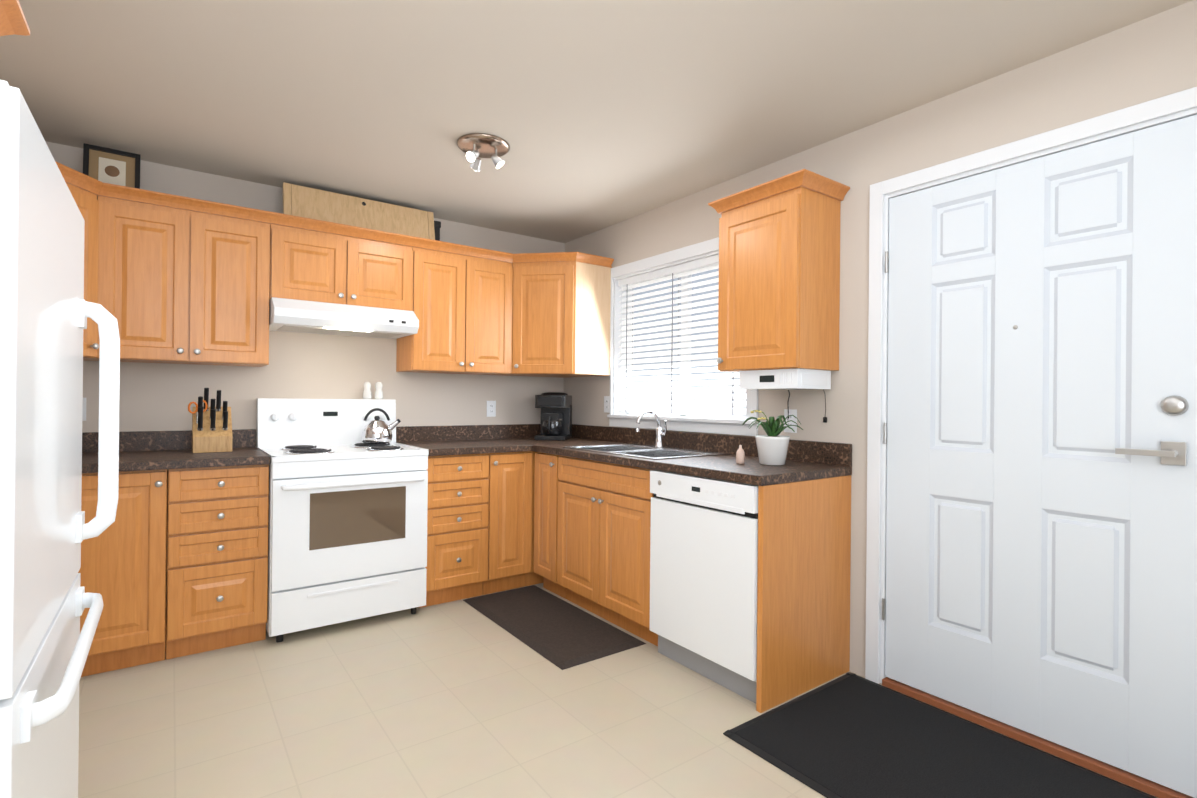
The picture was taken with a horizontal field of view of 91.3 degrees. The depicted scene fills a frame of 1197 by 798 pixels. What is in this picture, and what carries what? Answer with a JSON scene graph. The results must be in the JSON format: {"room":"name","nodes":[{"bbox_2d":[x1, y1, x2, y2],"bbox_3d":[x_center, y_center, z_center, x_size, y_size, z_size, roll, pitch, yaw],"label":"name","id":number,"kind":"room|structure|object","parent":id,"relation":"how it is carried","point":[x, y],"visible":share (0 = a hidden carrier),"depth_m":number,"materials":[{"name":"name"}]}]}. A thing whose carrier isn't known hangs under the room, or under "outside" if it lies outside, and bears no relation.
{"room":"kitchen","nodes":[
{"label":"kitchen","id":0,"kind":"room"},
{"bbox_2d":[45,141,564,622],"bbox_3d":[-1.674,-0.018,3.618,3.660,2.414,0.150,1,0,-36],"label":"wall","id":1,"kind":"structure","parent":0,"point":[163,395],"depth_m":3.45,"materials":[{"name":"beige paint"}]},
{"bbox_2d":[82,398,85,420],"bbox_3d":[-2.561,0.050,2.873,0.070,0.114,0.008,1,0,-36],"label":"electrical outlet","id":2,"kind":"object","parent":1,"relation":"attached to","point":[84,410],"visible":0.04,"depth_m":2.89,"materials":[{"name":"white plastic"}]},
{"bbox_2d":[55,161,118,360],"bbox_3d":[-2.507,-0.590,2.495,0.676,0.798,0.673,1,0,-36],"label":"upper cabinet","id":3,"kind":"object","parent":1,"relation":"attached to","point":[97,201],"depth_m":2.66,"materials":[{"name":"brown wood"}]},
{"bbox_2d":[83,143,140,188],"bbox_3d":[-2.329,-1.071,2.804,0.210,0.250,0.081,1,0,-36],"label":"framed art","id":4,"kind":"object","parent":3,"relation":"on","point":[110,166],"visible":0.54,"depth_m":2.79,"materials":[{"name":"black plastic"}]},
{"bbox_2d":[115,185,274,366],"bbox_3d":[-2.108,-0.585,2.975,0.740,0.798,0.369,1,0,-36],"label":"upper cabinet","id":5,"kind":"object","parent":1,"relation":"attached to","point":[172,279],"depth_m":2.89,"materials":[{"name":"brown wood"}]},
{"bbox_2d":[275,212,410,310],"bbox_3d":[-1.516,-0.754,3.437,0.755,0.447,0.318,1,0,-36],"label":"upper cabinet","id":6,"kind":"object","parent":1,"relation":"attached to","point":[316,260],"depth_m":3.29,"materials":[{"name":"brown wood"}]},
{"bbox_2d":[269,297,418,338],"bbox_3d":[-1.480,-0.457,3.378,0.745,0.144,0.458,1,0,-36],"label":"range hood","id":7,"kind":"object","parent":6,"relation":"attached to","point":[298,316],"visible":0.98,"depth_m":3.22,"materials":[{"name":"white metal"}]},
{"bbox_2d":[282,182,434,239],"bbox_3d":[-1.385,-1.063,3.458,0.850,0.253,0.070,1,0,-36],"label":"wood board","id":8,"kind":"object","parent":6,"relation":"on","point":[311,203],"visible":0.58,"depth_m":3.43,"materials":[{"name":"beige wood"}]},
{"bbox_2d":[396,236,506,375],"bbox_3d":[-0.906,-0.572,3.854,0.723,0.798,0.365,1,0,-36],"label":"upper cabinet","id":9,"kind":"object","parent":1,"relation":"attached to","point":[459,292],"depth_m":3.70,"materials":[{"name":"brown wood"}]},
{"bbox_2d":[487,401,495,416],"bbox_3d":[-0.766,0.069,4.183,0.070,0.114,0.008,1,0,-36],"label":"electrical outlet","id":10,"kind":"object","parent":1,"relation":"attached to","point":[491,408],"visible":1,"depth_m":4.18,"materials":[{"name":"white plastic"}]},
{"bbox_2d":[507,252,578,376],"bbox_3d":[-0.480,-0.568,4.011,0.370,0.798,0.614,1,0,-36],"label":"upper cabinet","id":11,"kind":"object","parent":1,"relation":"attached to","point":[543,288],"depth_m":3.89,"materials":[{"name":"brown wood"}]},
{"bbox_2d":[434,220,440,240],"bbox_3d":[-1.402,-1.042,3.596,0.845,0.212,0.168,1,0,-36],"label":"box","id":12,"kind":"object","parent":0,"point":[437,225],"visible":0.12,"depth_m":3.76,"materials":[{"name":"black plastic"}]},
{"bbox_2d":[0,0,1191,242],"bbox_3d":[-0.086,-1.262,1.459,3.660,0.100,5.500,1,0,-36],"label":"ceiling","id":13,"kind":"structure","parent":0,"point":[598,114],"depth_m":2.25,"materials":[{"name":"beige paint"}]},
{"bbox_2d":[457,133,509,171],"bbox_3d":[-0.550,-1.161,2.798,0.250,0.108,0.250,1,0,-36],"label":"spotlight fixture","id":14,"kind":"object","parent":13,"relation":"attached to","point":[475,146],"visible":1,"depth_m":2.76,"materials":[{"name":"silver metal"}]},
{"bbox_2d":[78,583,1157,797],"bbox_3d":[-0.110,1.251,1.455,3.660,0.100,5.500,1,0,-36],"label":"floor","id":15,"kind":"structure","parent":0,"point":[461,698],"depth_m":2.17,"materials":[{"name":"tile"}]},
{"bbox_2d":[0,80,119,797],"bbox_3d":[-1.372,0.349,1.040,0.765,1.678,0.825,1,0,-36],"label":"fridge","id":16,"kind":"object","parent":15,"relation":"on","point":[46,309],"visible":1,"depth_m":1.07,"materials":[{"name":"white metal"}]},
{"bbox_2d":[78,469,169,676],"bbox_3d":[-2.278,0.745,2.710,0.452,0.876,0.608,1,0,-36],"label":"base cabinet","id":17,"kind":"object","parent":15,"relation":"on","point":[128,563],"depth_m":2.53,"materials":[{"name":"brown wood"}]},
{"bbox_2d":[82,429,269,472],"bbox_3d":[-2.281,0.237,2.690,1.284,0.139,0.633,1,0,-36],"label":"countertop","id":18,"kind":"structure","parent":17,"relation":"on","point":[148,450],"depth_m":2.88,"materials":[{"name":"laminate"}]},
{"bbox_2d":[188,388,231,452],"bbox_3d":[-1.998,0.106,3.009,0.189,0.327,0.213,1,0,-36],"label":"knife block","id":19,"kind":"object","parent":18,"relation":"on","point":[212,428],"visible":1,"depth_m":2.97,"materials":[{"name":"brown wood"}]},
{"bbox_2d":[170,464,268,658],"bbox_3d":[-1.960,0.748,2.943,0.459,0.876,0.608,1,0,-36],"label":"base cabinet","id":20,"kind":"object","parent":15,"relation":"on","point":[201,563],"depth_m":2.72,"materials":[{"name":"brown wood"}]},
{"bbox_2d":[256,398,428,641],"bbox_3d":[-1.422,0.596,3.248,0.764,1.190,0.726,1,0,-36],"label":"range","id":21,"kind":"object","parent":15,"relation":"on","point":[347,530],"visible":0.94,"depth_m":3.03,"materials":[{"name":"white metal"}]},
{"bbox_2d":[363,382,371,398],"bbox_3d":[-1.440,-0.054,3.646,0.051,0.110,0.052,1,0,-36],"label":"salt shaker","id":22,"kind":"object","parent":21,"relation":"on","point":[367,394],"visible":1,"depth_m":3.63,"materials":[{"name":"white ceramic"}]},
{"bbox_2d":[374,382,382,398],"bbox_3d":[-1.384,-0.053,3.688,0.051,0.110,0.052,1,0,-36],"label":"pepper shaker","id":23,"kind":"object","parent":21,"relation":"on","point":[378,391],"visible":0.96,"depth_m":3.67,"materials":[{"name":"white ceramic"}]},
{"bbox_2d":[361,408,400,443],"bbox_3d":[-1.301,0.159,3.508,0.229,0.208,0.176,1,0,-36],"label":"kettle","id":24,"kind":"object","parent":21,"relation":"on","point":[376,431],"visible":1,"depth_m":3.44,"materials":[{"name":"silver metal"}]},
{"bbox_2d":[419,453,502,607],"bbox_3d":[-0.971,0.759,3.664,0.454,0.876,0.608,1,0,-36],"label":"base cabinet","id":25,"kind":"object","parent":15,"relation":"on","point":[480,524],"depth_m":3.43,"materials":[{"name":"brown wood"}]},
{"bbox_2d":[396,424,531,455],"bbox_3d":[-0.875,0.252,3.714,0.660,0.139,0.637,1,0,-36],"label":"countertop","id":26,"kind":"structure","parent":25,"relation":"on","point":[456,439],"depth_m":3.88,"materials":[{"name":"laminate"}]},
{"bbox_2d":[499,451,534,591],"bbox_3d":[-0.717,0.762,3.849,0.298,0.876,0.608,1,0,-36],"label":"base cabinet","id":27,"kind":"object","parent":15,"relation":"on","point":[518,467],"depth_m":3.65,"materials":[{"name":"brown wood"}]},
{"bbox_2d":[535,452,542,583],"bbox_3d":[-0.374,0.766,4.099,0.672,0.876,0.608,1,0,-36],"label":"base cabinet","id":28,"kind":"object","parent":15,"relation":"on","point":[538,579],"depth_m":3.81,"materials":[{"name":"brown wood"}]},
{"bbox_2d":[463,585,645,669],"bbox_3d":[-0.285,1.194,3.183,0.493,0.016,1.100,1,0,-36],"label":"kitchen mat","id":29,"kind":"object","parent":15,"relation":"on","point":[561,634],"visible":1,"depth_m":3.05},
{"bbox_2d":[534,452,850,712],"bbox_3d":[0.347,0.771,3.143,0.636,0.875,1.772,1,0,-36],"label":"base cabinet","id":30,"kind":"object","parent":15,"relation":"on","point":[592,522],"visible":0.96,"depth_m":2.59,"materials":[{"name":"brown wood"}]},
{"bbox_2d":[528,424,851,485],"bbox_3d":[0.169,0.262,3.389,0.643,0.139,2.392,1,0,-36],"label":"countertop","id":31,"kind":"structure","parent":30,"relation":"on","point":[809,460],"depth_m":2.83,"materials":[{"name":"laminate"}]},
{"bbox_2d":[534,392,571,440],"bbox_3d":[-0.322,0.119,4.170,0.215,0.337,0.283,1,0,9],"label":"coffee maker","id":32,"kind":"object","parent":31,"relation":"on","point":[556,416],"visible":1,"depth_m":4.09,"materials":[{"name":"black plastic"}]},
{"bbox_2d":[563,443,729,459],"bbox_3d":[0.246,0.374,3.296,0.540,0.176,0.815,1,0,-36],"label":"sink","id":33,"kind":"object","parent":31,"relation":"in","point":[643,451],"visible":0.38,"depth_m":3.32,"materials":[{"name":"silver metal"}]},
{"bbox_2d":[635,409,666,446],"bbox_3d":[0.315,0.174,3.440,0.213,0.225,0.102,1,0,-36],"label":"chrome faucet","id":34,"kind":"object","parent":31,"relation":"on","point":[660,434],"visible":1,"depth_m":3.48,"materials":[{"name":"silver metal"}]},
{"bbox_2d":[736,445,744,463],"bbox_3d":[0.648,0.252,2.671,0.037,0.086,0.038,1,0,-36],"label":"soap bottle","id":35,"kind":"object","parent":31,"relation":"on","point":[740,455],"visible":1,"depth_m":2.66,"materials":[{"name":"beige"}]},
{"bbox_2d":[743,410,802,464],"bbox_3d":[0.778,0.173,2.655,0.288,0.246,0.291,1,0,-36],"label":"potted orchid","id":36,"kind":"object","parent":31,"relation":"on","point":[772,446],"visible":1,"depth_m":2.61,"materials":[{"name":"white ceramic"}]},
{"bbox_2d":[650,470,757,703],"bbox_3d":[0.666,0.775,2.693,0.616,0.872,0.614,1,0,-36],"label":"dishwasher","id":37,"kind":"object","parent":15,"relation":"on","point":[703,568],"visible":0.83,"depth_m":2.48,"materials":[{"name":"white metal"}]},
{"bbox_2d":[723,672,1156,797],"bbox_3d":[1.228,1.209,1.736,0.823,0.010,1.518,1,0,-36],"label":"door mat","id":38,"kind":"object","parent":15,"relation":"on","point":[850,735],"visible":1,"depth_m":1.99,"materials":[{"name":"black rubber"}]},
{"bbox_2d":[563,0,1196,676],"bbox_3d":[1.320,0.010,2.491,0.150,2.414,5.200,1,0,-36],"label":"wall","id":39,"kind":"structure","parent":0,"point":[1139,62],"depth_m":2.57,"materials":[{"name":"beige paint"}]},
{"bbox_2d":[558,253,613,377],"bbox_3d":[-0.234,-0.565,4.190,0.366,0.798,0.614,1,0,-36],"label":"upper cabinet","id":40,"kind":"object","parent":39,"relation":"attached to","point":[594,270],"depth_m":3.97,"materials":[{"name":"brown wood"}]},
{"bbox_2d":[604,396,609,412],"bbox_3d":[0.060,0.037,4.083,0.008,0.114,0.070,1,0,-36],"label":"outlet","id":41,"kind":"object","parent":39,"relation":"attached to","point":[606,403],"visible":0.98,"depth_m":4.08,"materials":[{"name":"white plastic"}]},
{"bbox_2d":[607,237,757,435],"bbox_3d":[0.510,-0.354,3.577,0.184,1.090,1.262,1,0,-36],"label":"window","id":42,"kind":"structure","parent":39,"relation":"in","point":[714,424],"depth_m":3.63,"materials":[{"name":"white plastic"}]},
{"bbox_2d":[618,254,745,417],"bbox_3d":[0.480,-0.358,3.588,0.066,0.912,1.131,1,0,-36],"label":"window blind","id":43,"kind":"object","parent":42,"relation":"attached to","point":[673,407],"visible":0.67,"depth_m":3.59,"materials":[{"name":"white plastic"}]},
{"bbox_2d":[708,169,849,371],"bbox_3d":[0.829,-0.544,2.748,0.346,0.824,0.540,1,0,-36],"label":"upper cabinet","id":44,"kind":"object","parent":39,"relation":"attached to","point":[779,277],"visible":1,"depth_m":2.61,"materials":[{"name":"brown wood"}]},
{"bbox_2d":[739,368,830,422],"bbox_3d":[0.875,-0.011,2.728,0.284,0.239,0.322,1,0,-36],"label":"radio","id":45,"kind":"object","parent":44,"relation":"attached to","point":[793,379],"visible":1,"depth_m":2.62,"materials":[{"name":"white plastic"}]},
{"bbox_2d":[784,409,796,432],"bbox_3d":[0.942,0.108,2.873,0.008,0.114,0.070,1,0,-36],"label":"electrical outlet","id":46,"kind":"object","parent":39,"relation":"attached to","point":[792,418],"visible":0.73,"depth_m":2.87,"materials":[{"name":"white plastic"}]},
{"bbox_2d":[865,87,1196,797],"bbox_3d":[1.558,0.146,2.149,0.165,2.146,1.097,1,0,-36],"label":"door frame","id":47,"kind":"structure","parent":39,"relation":"attached to","point":[1162,110],"depth_m":2.41,"materials":[{"name":"white wood"}]},
{"bbox_2d":[882,115,1196,797],"bbox_3d":[1.496,0.166,2.118,0.102,2.035,0.967,1,0,-36],"label":"entry door","id":48,"kind":"structure","parent":39,"relation":"in","point":[1040,434],"depth_m":2.02,"materials":[{"name":"white"}]},
{"bbox_3d":[-1.516,-0.021,0.423,0.150,2.414,5.200,1,0,-36],"label":"wall","id":49,"kind":"structure","parent":0,"visible":0},
{"bbox_2d":[0,0,29,36],"bbox_3d":[-1.443,-0.787,0.962,0.586,0.389,1.048,1,0,-36],"label":"upper cabinet","id":50,"kind":"object","parent":49,"relation":"attached to","point":[13,21],"visible":1,"depth_m":1.47,"materials":[{"name":"brown wood"}]},
{"label":"outside","id":51,"kind":"structure","parent":0,"visible":0},
{"bbox_2d":[633,268,745,407],"bbox_3d":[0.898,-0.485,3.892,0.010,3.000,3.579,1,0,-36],"label":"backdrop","id":52,"kind":"structure","parent":51,"point":[693,288],"depth_m":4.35,"materials":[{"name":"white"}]}
]}

